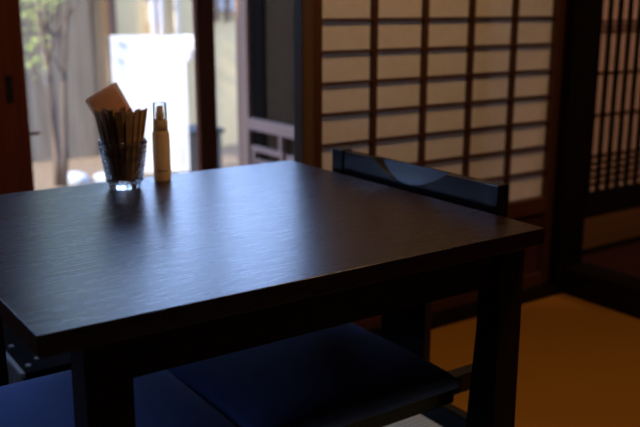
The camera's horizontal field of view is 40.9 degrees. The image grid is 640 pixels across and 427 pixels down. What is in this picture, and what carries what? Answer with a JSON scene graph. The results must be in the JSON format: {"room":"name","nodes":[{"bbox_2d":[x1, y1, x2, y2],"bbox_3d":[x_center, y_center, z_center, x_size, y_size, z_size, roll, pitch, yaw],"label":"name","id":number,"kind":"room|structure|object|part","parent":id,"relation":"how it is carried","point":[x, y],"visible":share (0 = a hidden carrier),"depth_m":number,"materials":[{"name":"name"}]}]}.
{"room":"cafe","nodes":[
{"label":"cafe","id":0,"kind":"room"},
{"bbox_2d":[581,241,639,277],"bbox_3d":[3.199,0.548,2.447,2.580,0.120,4.850,-9,16,-34],"label":"floor","id":1,"kind":"structure","parent":0,"point":[625,258],"depth_m":3.66,"materials":[{"name":"brown wood"}]},
{"bbox_2d":[582,0,639,254],"bbox_3d":[1.418,-0.746,3.709,0.902,1.799,0.034,-9,16,-34],"label":"lattice door","id":2,"kind":"structure","parent":1,"relation":"on","point":[612,211],"depth_m":3.70,"materials":[{"name":"brown wood"}]},
{"bbox_3d":[1.418,0.118,3.919,0.752,0.020,0.034,-9,16,-34],"label":"rail","id":3,"kind":"part","parent":2,"relation":"part of","materials":[{"name":"brown wood"}]},
{"bbox_3d":[1.418,-0.088,3.869,0.752,0.097,0.034,-9,16,-34],"label":"rail","id":4,"kind":"part","parent":2,"relation":"part of","materials":[{"name":"brown wood"}]},
{"bbox_3d":[0.200,1.101,0.232,4.690,0.090,4.515,-9,16,-34],"label":"floor","id":5,"kind":"structure","parent":0,"visible":0},
{"bbox_2d":[293,0,313,165],"bbox_3d":[-0.046,-0.732,2.336,0.040,2.480,0.047,-9,16,-34],"label":"trim","id":6,"kind":"structure","parent":5,"relation":"on","point":[303,10],"depth_m":2.41,"materials":[{"name":"brown wood"}]},
{"bbox_2d":[384,414,441,426],"bbox_3d":[0.181,0.704,1.614,1.026,0.031,1.898,-9,16,-34],"label":"mat","id":7,"kind":"object","parent":5,"relation":"on","point":[419,420],"visible":0.02,"depth_m":2.22,"materials":[{"name":"grey fabric"}]},
{"bbox_2d":[3,321,70,383],"bbox_3d":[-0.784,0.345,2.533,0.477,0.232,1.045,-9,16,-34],"label":"chair","id":8,"kind":"object","parent":7,"relation":"on","point":[23,364],"visible":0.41,"depth_m":2.04,"materials":[{"name":"black wood"}]},
{"bbox_2d":[0,160,544,426],"bbox_3d":[-0.210,0.325,1.710,0.911,0.658,0.848,-9,16,-34],"label":"dining table","id":9,"kind":"object","parent":7,"relation":"on","point":[190,267],"visible":0.95,"depth_m":1.43,"materials":[{"name":"brown wood"}]},
{"bbox_3d":[-0.694,0.321,1.791,0.067,0.628,0.077,-9,16,-34],"label":"leg","id":10,"kind":"part","parent":9,"relation":"part of","materials":[{"name":"brown wood"}]},
{"bbox_3d":[-0.305,0.453,1.247,0.067,0.628,0.074,-9,16,-34],"label":"leg","id":11,"kind":"part","parent":9,"relation":"part of","materials":[{"name":"brown wood"}]},
{"bbox_2d":[98,138,147,190],"bbox_3d":[-0.427,-0.108,1.873,0.106,0.106,0.105,-9,16,-34],"label":"glass tumbler","id":12,"kind":"object","parent":9,"relation":"on","point":[123,163],"visible":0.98,"depth_m":1.84,"materials":[{"name":"clear glass"}]},
{"bbox_2d":[94,112,102,141],"bbox_3d":[-0.465,-0.143,1.847,0.032,0.152,0.013,-5,15,-21],"label":"stick","id":13,"kind":"object","parent":12,"relation":"in","point":[94,112],"visible":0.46,"depth_m":1.83,"materials":[{"name":"brown wood"}]},
{"bbox_2d":[85,83,112,116],"bbox_3d":[-0.452,-0.214,1.880,0.124,0.140,0.018,3,14,12],"label":"paper napkin","id":14,"kind":"object","parent":12,"relation":"in","point":[86,100],"visible":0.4,"depth_m":1.88,"materials":[{"name":"white"}]},
{"bbox_2d":[96,111,106,142],"bbox_3d":[-0.457,-0.141,1.836,0.032,0.155,0.013,-11,18,-39],"label":"stick","id":15,"kind":"object","parent":12,"relation":"in","point":[99,117],"visible":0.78,"depth_m":1.82,"materials":[{"name":"brown wood"}]},
{"bbox_2d":[101,111,110,142],"bbox_3d":[-0.446,-0.141,1.828,0.012,0.157,0.032,8,16,30],"label":"stick","id":16,"kind":"object","parent":12,"relation":"in","point":[103,113],"visible":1,"depth_m":1.81,"materials":[{"name":"brown wood"}]},
{"bbox_2d":[104,109,111,142],"bbox_3d":[-0.444,-0.145,1.840,0.012,0.160,0.024,11,17,38],"label":"stick","id":17,"kind":"object","parent":12,"relation":"in","point":[105,110],"visible":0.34,"depth_m":1.82,"materials":[{"name":"brown wood"}]},
{"bbox_2d":[87,82,132,111],"bbox_3d":[-0.447,-0.216,1.875,0.123,0.140,0.019,2,14,8],"label":"paper napkin","id":18,"kind":"object","parent":12,"relation":"in","point":[111,96],"visible":0.41,"depth_m":1.87,"materials":[{"name":"orange paper"}]},
{"bbox_2d":[108,110,116,142],"bbox_3d":[-0.434,-0.141,1.823,0.012,0.160,0.032,3,14,11],"label":"stick","id":19,"kind":"object","parent":12,"relation":"in","point":[110,112],"visible":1,"depth_m":1.80,"materials":[{"name":"brown wood"}]},
{"bbox_2d":[114,113,117,142],"bbox_3d":[-0.431,-0.140,1.836,0.012,0.153,0.024,3,14,11],"label":"stick","id":20,"kind":"object","parent":12,"relation":"in","point":[114,113],"visible":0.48,"depth_m":1.81,"materials":[{"name":"brown wood"}]},
{"bbox_2d":[116,113,123,142],"bbox_3d":[-0.420,-0.138,1.824,0.013,0.154,0.032,-2,14,-7],"label":"stick","id":21,"kind":"object","parent":12,"relation":"in","point":[119,116],"visible":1,"depth_m":1.80,"materials":[{"name":"brown wood"}]},
{"bbox_2d":[120,112,125,142],"bbox_3d":[-0.418,-0.141,1.837,0.013,0.154,0.024,-4,14,-16],"label":"stick","id":22,"kind":"object","parent":12,"relation":"in","point":[123,113],"visible":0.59,"depth_m":1.82,"materials":[{"name":"brown wood"}]},
{"bbox_2d":[125,114,130,142],"bbox_3d":[-0.408,-0.138,1.829,0.013,0.152,0.032,-7,15,-25],"label":"stick","id":23,"kind":"object","parent":12,"relation":"in","point":[127,116],"visible":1,"depth_m":1.81,"materials":[{"name":"brown wood"}]},
{"bbox_2d":[128,112,133,140],"bbox_3d":[-0.406,-0.142,1.844,0.013,0.153,0.024,-13,19,-42],"label":"stick","id":24,"kind":"object","parent":12,"relation":"in","point":[131,113],"visible":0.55,"depth_m":1.82,"materials":[{"name":"brown wood"}]},
{"bbox_2d":[131,114,138,142],"bbox_3d":[-0.397,-0.139,1.837,0.013,0.150,0.032,-13,19,-43],"label":"stick","id":25,"kind":"object","parent":12,"relation":"in","point":[135,116],"visible":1,"depth_m":1.82,"materials":[{"name":"brown wood"}]},
{"bbox_2d":[137,109,143,141],"bbox_3d":[-0.390,-0.145,1.847,0.032,0.158,0.013,7,15,25],"label":"stick","id":26,"kind":"object","parent":12,"relation":"in","point":[141,112],"visible":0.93,"depth_m":1.83,"materials":[{"name":"brown wood"}]},
{"bbox_2d":[141,108,146,140],"bbox_3d":[-0.387,-0.149,1.860,0.032,0.159,0.012,2,14,7],"label":"stick","id":27,"kind":"object","parent":12,"relation":"in","point":[145,109],"visible":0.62,"depth_m":1.84,"materials":[{"name":"wood"}]},
{"bbox_2d":[152,102,170,181],"bbox_3d":[-0.360,-0.163,1.945,0.039,0.178,0.040,-9,16,-34],"label":"spray bottle","id":28,"kind":"object","parent":9,"relation":"on","point":[160,134],"visible":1,"depth_m":1.93,"materials":[{"name":"beige plastic"}]},
{"bbox_3d":[0.326,0.350,1.670,0.059,0.628,0.092,-9,16,-34],"label":"leg","id":29,"kind":"part","parent":9,"relation":"part of","materials":[{"name":"brown wood"}]},
{"bbox_2d":[167,147,508,426],"bbox_3d":[-0.020,0.277,1.802,0.592,0.710,0.590,-9,16,-34],"label":"dining chair","id":30,"kind":"object","parent":7,"relation":"on","point":[345,375],"visible":0.6,"depth_m":1.65,"materials":[{"name":"wood"}]},
{"bbox_2d":[167,322,458,426],"bbox_3d":[-0.082,0.284,1.758,0.440,0.048,0.588,-9,16,-34],"label":"seat cushion","id":31,"kind":"object","parent":30,"relation":"on","point":[345,375],"depth_m":1.60,"materials":[{"name":"fabric"}]},
{"bbox_3d":[0.054,0.186,2.175,0.030,0.710,0.044,-9,16,-34],"label":"post","id":32,"kind":"part","parent":30,"relation":"part of","materials":[{"name":"black wood"}]},
{"bbox_3d":[-0.077,0.324,1.772,0.428,0.035,0.568,-9,16,-34],"label":"seat frame","id":33,"kind":"part","parent":30,"relation":"part of","materials":[{"name":"black wood"}]},
{"bbox_3d":[0.199,-0.062,1.902,0.026,0.093,0.474,-9,16,-34],"label":"rail","id":34,"kind":"part","parent":30,"relation":"part of","materials":[{"name":"black wood"}]},
{"bbox_3d":[0.202,0.421,2.018,0.026,0.050,0.467,-9,16,-34],"label":"rail","id":35,"kind":"part","parent":30,"relation":"part of","materials":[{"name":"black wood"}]},
{"bbox_3d":[0.270,0.338,1.726,0.165,0.038,0.034,-9,16,-34],"label":"rail","id":36,"kind":"part","parent":30,"relation":"part of","materials":[{"name":"black wood"}]},
{"bbox_3d":[0.345,0.285,1.766,0.030,0.710,0.044,-9,16,-34],"label":"post","id":37,"kind":"part","parent":30,"relation":"part of","materials":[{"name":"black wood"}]},
{"bbox_2d":[368,283,555,336],"bbox_3d":[0.401,0.362,2.950,1.077,0.065,0.115,-9,16,-34],"label":"trim","id":38,"kind":"structure","parent":5,"relation":"on","point":[468,311],"depth_m":2.96,"materials":[{"name":"brown wood"}]},
{"bbox_2d":[314,0,565,329],"bbox_3d":[0.405,-0.512,2.735,1.075,1.732,0.032,-9,16,-34],"label":"screen","id":39,"kind":"object","parent":38,"relation":"on","point":[471,88],"visible":0.57,"depth_m":2.78,"materials":[{"name":"beige paper"}]},
{"bbox_3d":[0.407,0.306,2.935,0.995,0.049,0.032,-9,16,-34],"label":"rail","id":40,"kind":"part","parent":39,"relation":"part of","materials":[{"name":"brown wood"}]},
{"bbox_3d":[0.407,0.031,2.869,0.995,0.057,0.032,-9,16,-34],"label":"rail","id":41,"kind":"part","parent":39,"relation":"part of","materials":[{"name":"brown wood"}]},
{"bbox_2d":[430,293,639,426],"bbox_3d":[1.026,0.566,2.183,1.027,0.031,1.898,-9,16,-34],"label":"mat","id":42,"kind":"object","parent":5,"relation":"on","point":[579,360],"visible":0.5,"depth_m":2.60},
{"bbox_2d":[548,0,600,294],"bbox_3d":[0.903,-0.894,3.003,0.140,2.480,0.115,-9,16,-34],"label":"trim","id":43,"kind":"structure","parent":5,"relation":"on","point":[582,17],"depth_m":3.10,"materials":[{"name":"brown wood"}]},
{"bbox_2d":[562,262,639,319],"bbox_3d":[2.214,0.682,1.494,0.130,0.130,4.399,-9,16,-34],"label":"trim","id":44,"kind":"structure","parent":5,"relation":"on","point":[617,291],"depth_m":3.08,"materials":[{"name":"brown wood"}]},
{"bbox_3d":[-0.662,0.842,1.046,1.024,0.031,1.898,-9,16,-34],"label":"mat","id":45,"kind":"object","parent":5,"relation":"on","visible":0},
{"bbox_2d":[0,370,236,426],"bbox_3d":[-0.431,0.520,1.494,0.476,0.382,0.415,-9,16,-34],"label":"stool","id":46,"kind":"object","parent":45,"relation":"on","point":[161,399],"visible":0.59,"depth_m":1.48,"materials":[{"name":"fabric"}]},
{"bbox_3d":[-1.536,0.592,2.288,4.250,0.110,0.945,-9,16,-34],"label":"floor","id":47,"kind":"structure","parent":0,"visible":0},
{"bbox_3d":[-0.632,0.237,3.388,1.450,0.060,0.160,-9,16,-34],"label":"trim","id":48,"kind":"structure","parent":47,"relation":"on","visible":0},
{"bbox_2d":[0,0,217,192],"bbox_3d":[-0.730,-0.626,3.046,0.782,1.777,0.036,-9,16,-34],"label":"door","id":49,"kind":"structure","parent":48,"relation":"on","point":[203,10],"depth_m":2.97,"materials":[{"name":"red wood"}]},
{"bbox_2d":[5,75,13,102],"bbox_3d":[-1.028,-0.413,2.845,0.022,0.090,0.005,-9,16,-34],"label":"door handle","id":50,"kind":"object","parent":49,"relation":"attached to","point":[8,78],"depth_m":2.84,"materials":[{"name":"black metal"}]},
{"bbox_3d":[-1.318,-0.763,2.656,0.380,2.570,0.080,-9,16,-34],"label":"wall","id":51,"kind":"structure","parent":0,"visible":0},
{"bbox_2d":[0,8,15,194],"bbox_3d":[-1.103,-0.567,2.800,0.120,1.780,0.070,-9,16,-34],"label":"trim","id":52,"kind":"structure","parent":51,"relation":"attached to","point":[7,174],"depth_m":2.87,"materials":[{"name":"red wood"}]},
{"label":"outside","id":53,"kind":"structure","parent":0,"visible":0},
{"bbox_2d":[33,88,238,189],"bbox_3d":[-2.942,0.932,1.884,25.000,0.200,22.000,-9,16,-34],"label":"ground","id":54,"kind":"structure","parent":53,"point":[43,172],"depth_m":6.84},
{"bbox_2d":[20,0,78,186],"bbox_3d":[-1.787,-2.000,5.771,2.003,3.620,1.176,-9,16,-34],"label":"tree","id":55,"kind":"object","parent":54,"relation":"on","point":[60,173],"visible":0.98,"depth_m":5.72,"materials":[{"name":"grey plant"}]},
{"bbox_2d":[20,0,108,162],"bbox_3d":[-3.715,-1.437,5.803,4.706,2.555,0.100,-9,16,-34],"label":"fence","id":56,"kind":"object","parent":54,"relation":"on","point":[87,59],"visible":0.55,"depth_m":7.03,"materials":[{"name":"grey wood"}]},
{"bbox_2d":[68,171,88,185],"bbox_3d":[-1.783,-0.257,6.202,0.222,0.075,0.221,-9,16,-34],"label":"rock","id":57,"kind":"object","parent":54,"relation":"on","point":[75,178],"visible":0.66,"depth_m":6.13,"materials":[{"name":"white stone"}]},
{"bbox_2d":[93,172,105,181],"bbox_3d":[-1.537,-0.281,6.319,0.248,0.066,0.186,-9,16,-34],"label":"rock","id":58,"kind":"object","parent":54,"relation":"on","point":[101,176],"visible":0.3,"depth_m":6.25,"materials":[{"name":"white stone"}]},
{"bbox_2d":[106,35,191,84],"bbox_3d":[-1.078,-0.686,5.899,0.710,1.051,0.039,-1,14,-4],"label":"stand","id":59,"kind":"object","parent":54,"relation":"on","point":[107,37],"visible":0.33,"depth_m":5.79,"materials":[{"name":"white"}]},
{"bbox_3d":[-1.423,-0.682,5.885,0.020,1.050,0.020,-9,16,-34],"label":"post","id":60,"kind":"part","parent":59,"relation":"part of","materials":[{"name":"white"}]},
{"bbox_2d":[110,35,189,171],"bbox_3d":[-1.150,-0.737,5.843,0.490,0.930,0.017,-1,14,-5],"label":"hanging cloth","id":61,"kind":"object","parent":59,"relation":"hanging from","point":[147,69],"visible":0.62,"depth_m":5.81,"materials":[{"name":"white fabric"}]},
{"bbox_2d":[184,35,192,60],"bbox_3d":[-0.881,-1.108,5.758,0.059,0.173,0.058,-9,16,-34],"label":"cloth","id":62,"kind":"object","parent":59,"relation":"hanging from","point":[188,52],"visible":1,"depth_m":5.74,"materials":[{"name":"white fabric"}]},
{"bbox_2d":[192,35,193,54],"bbox_3d":[-0.834,-1.131,5.756,0.059,0.128,0.058,-9,16,-34],"label":"cloth","id":63,"kind":"object","parent":59,"relation":"hanging from","point":[192,35],"visible":0.22,"depth_m":5.74,"materials":[{"name":"white fabric"}]},
{"bbox_2d":[105,0,237,145],"bbox_3d":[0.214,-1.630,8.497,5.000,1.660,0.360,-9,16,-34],"label":"building","id":64,"kind":"structure","parent":54,"relation":"on","point":[123,17],"depth_m":7.55,"materials":[{"name":"stone"}]},
{"bbox_3d":[-1.710,-1.263,7.113,0.065,1.600,0.060,-9,16,-34],"label":"corner post","id":65,"kind":"part","parent":64,"relation":"part of","materials":[{"name":"brown wood"}]},
{"bbox_2d":[173,0,179,34],"bbox_3d":[-1.221,-1.327,7.396,0.052,1.590,0.052,-9,16,-34],"label":"downpipe","id":66,"kind":"object","parent":64,"relation":"attached to","point":[176,15],"visible":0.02,"depth_m":7.29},
{"bbox_2d":[171,124,224,173],"bbox_3d":[-0.908,-0.425,6.211,0.340,0.395,0.320,-9,16,-34],"label":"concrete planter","id":67,"kind":"object","parent":54,"relation":"on","point":[192,130],"visible":0.29,"depth_m":6.07,"materials":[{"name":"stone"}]},
{"bbox_3d":[-0.908,-0.602,6.168,0.340,0.030,0.320,-9,16,-34],"label":"lid","id":68,"kind":"part","parent":67,"relation":"part of","materials":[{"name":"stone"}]},
{"bbox_2d":[235,0,293,165],"bbox_3d":[-0.119,-0.462,4.317,0.132,1.359,0.970,-9,16,-34],"label":"wall","id":69,"kind":"structure","parent":54,"relation":"on","point":[264,28],"depth_m":4.44,"materials":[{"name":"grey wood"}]},
{"bbox_3d":[-0.389,-0.540,4.639,0.067,1.359,0.118,-9,16,-34],"label":"weathered post","id":70,"kind":"part","parent":69,"relation":"part of","materials":[{"name":"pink wood"}]},
{"bbox_3d":[-0.320,-0.515,4.537,0.013,1.359,0.128,-9,16,-34],"label":"black post","id":71,"kind":"part","parent":69,"relation":"part of","materials":[{"name":"brown wood"}]},
{"bbox_3d":[-0.070,-0.453,4.279,0.095,1.359,0.850,-9,16,-34],"label":"wall panel","id":72,"kind":"part","parent":69,"relation":"part of","materials":[{"name":"grey paint"}]},
{"bbox_2d":[248,118,293,164],"bbox_3d":[-0.142,-0.107,4.321,0.036,0.667,0.785,-9,16,-34],"label":"wooden railing","id":73,"kind":"object","parent":54,"relation":"on","point":[281,130],"visible":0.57,"depth_m":4.38,"materials":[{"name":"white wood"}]},
{"bbox_3d":[-0.343,-0.093,4.622,0.030,0.498,0.028,-9,16,-34],"label":"post","id":74,"kind":"part","parent":73,"relation":"part of","materials":[{"name":"grey wood"}]},
{"bbox_3d":[-0.264,-0.257,4.465,0.022,0.023,0.247,-9,16,-34],"label":"cross rail","id":75,"kind":"part","parent":73,"relation":"part of","materials":[{"name":"grey wood"}]},
{"bbox_3d":[-0.267,-0.322,4.455,0.026,0.026,0.315,-9,16,-34],"label":"rail","id":76,"kind":"part","parent":73,"relation":"part of","materials":[{"name":"grey wood"}]},
{"bbox_3d":[-0.142,-0.403,4.249,0.036,0.058,0.785,-9,16,-34],"label":"rail","id":77,"kind":"part","parent":73,"relation":"part of","materials":[{"name":"grey wood"}]},
{"bbox_3d":[-0.051,-0.244,4.152,0.026,0.025,0.385,-9,16,-34],"label":"rail","id":78,"kind":"part","parent":73,"relation":"part of","materials":[{"name":"grey wood"}]}
]}

